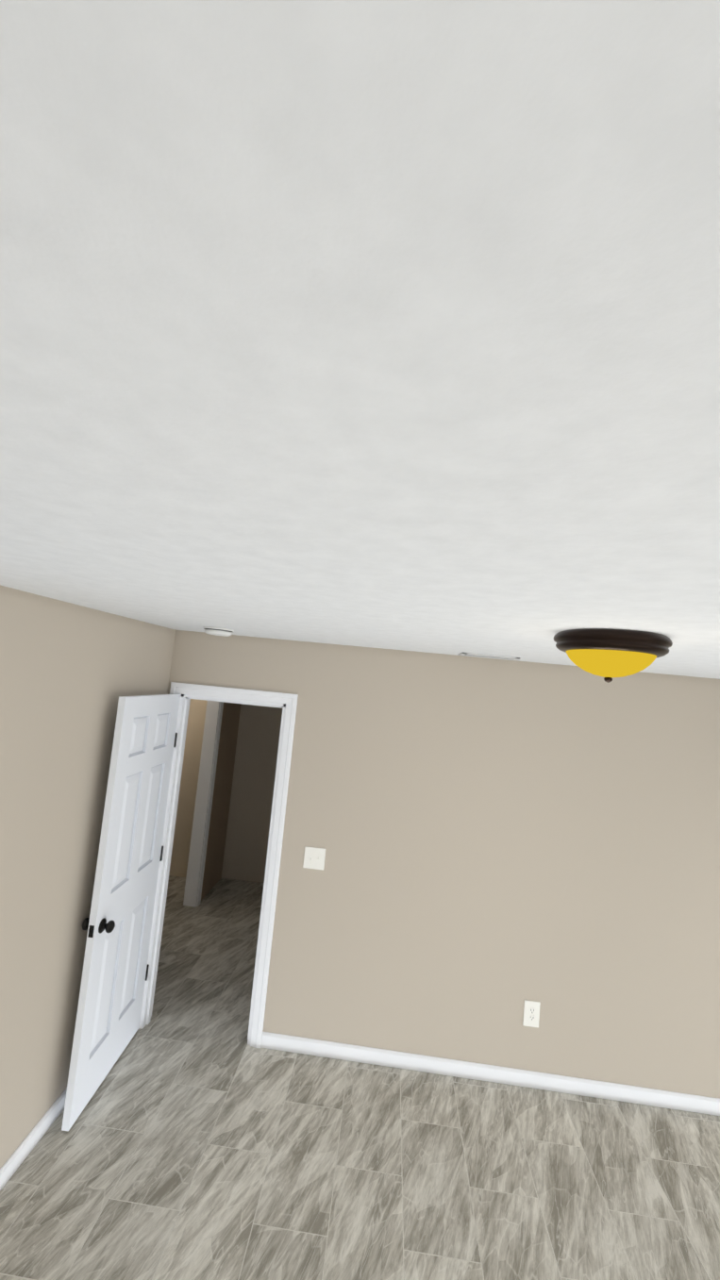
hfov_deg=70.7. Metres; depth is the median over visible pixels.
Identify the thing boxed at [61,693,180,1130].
door
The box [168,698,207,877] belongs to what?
wall
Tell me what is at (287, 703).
door frame
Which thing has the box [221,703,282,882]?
wall
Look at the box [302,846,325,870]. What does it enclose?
light switch
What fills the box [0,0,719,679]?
ceiling
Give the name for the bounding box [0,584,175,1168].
wall
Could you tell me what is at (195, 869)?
door frame
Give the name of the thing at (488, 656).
ceiling vent
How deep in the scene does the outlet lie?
2.95 m
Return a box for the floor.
[0,875,719,1279]
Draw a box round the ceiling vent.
[458,652,520,660]
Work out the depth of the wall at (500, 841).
3.04 m
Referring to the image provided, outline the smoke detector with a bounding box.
[203,626,233,636]
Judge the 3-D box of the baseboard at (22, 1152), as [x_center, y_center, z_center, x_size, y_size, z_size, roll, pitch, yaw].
[-1.526,2.161,1.373,0.013,0.085,3.472,5,-5,4]
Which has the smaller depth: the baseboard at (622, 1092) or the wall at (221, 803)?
the baseboard at (622, 1092)
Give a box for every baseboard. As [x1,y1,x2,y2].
[0,1087,66,1191]
[260,1031,719,1115]
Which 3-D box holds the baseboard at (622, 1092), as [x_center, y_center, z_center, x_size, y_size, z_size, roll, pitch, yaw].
[1.115,2.539,2.911,3.427,0.085,0.013,5,-5,4]
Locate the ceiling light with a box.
[553,628,672,682]
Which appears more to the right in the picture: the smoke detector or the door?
the smoke detector
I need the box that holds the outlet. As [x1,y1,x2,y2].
[522,999,540,1027]
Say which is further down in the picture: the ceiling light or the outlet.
the outlet
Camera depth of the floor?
2.33 m
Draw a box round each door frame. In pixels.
[138,681,298,1048]
[182,700,223,907]
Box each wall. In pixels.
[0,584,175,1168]
[167,630,719,1098]
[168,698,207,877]
[200,701,241,900]
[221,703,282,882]

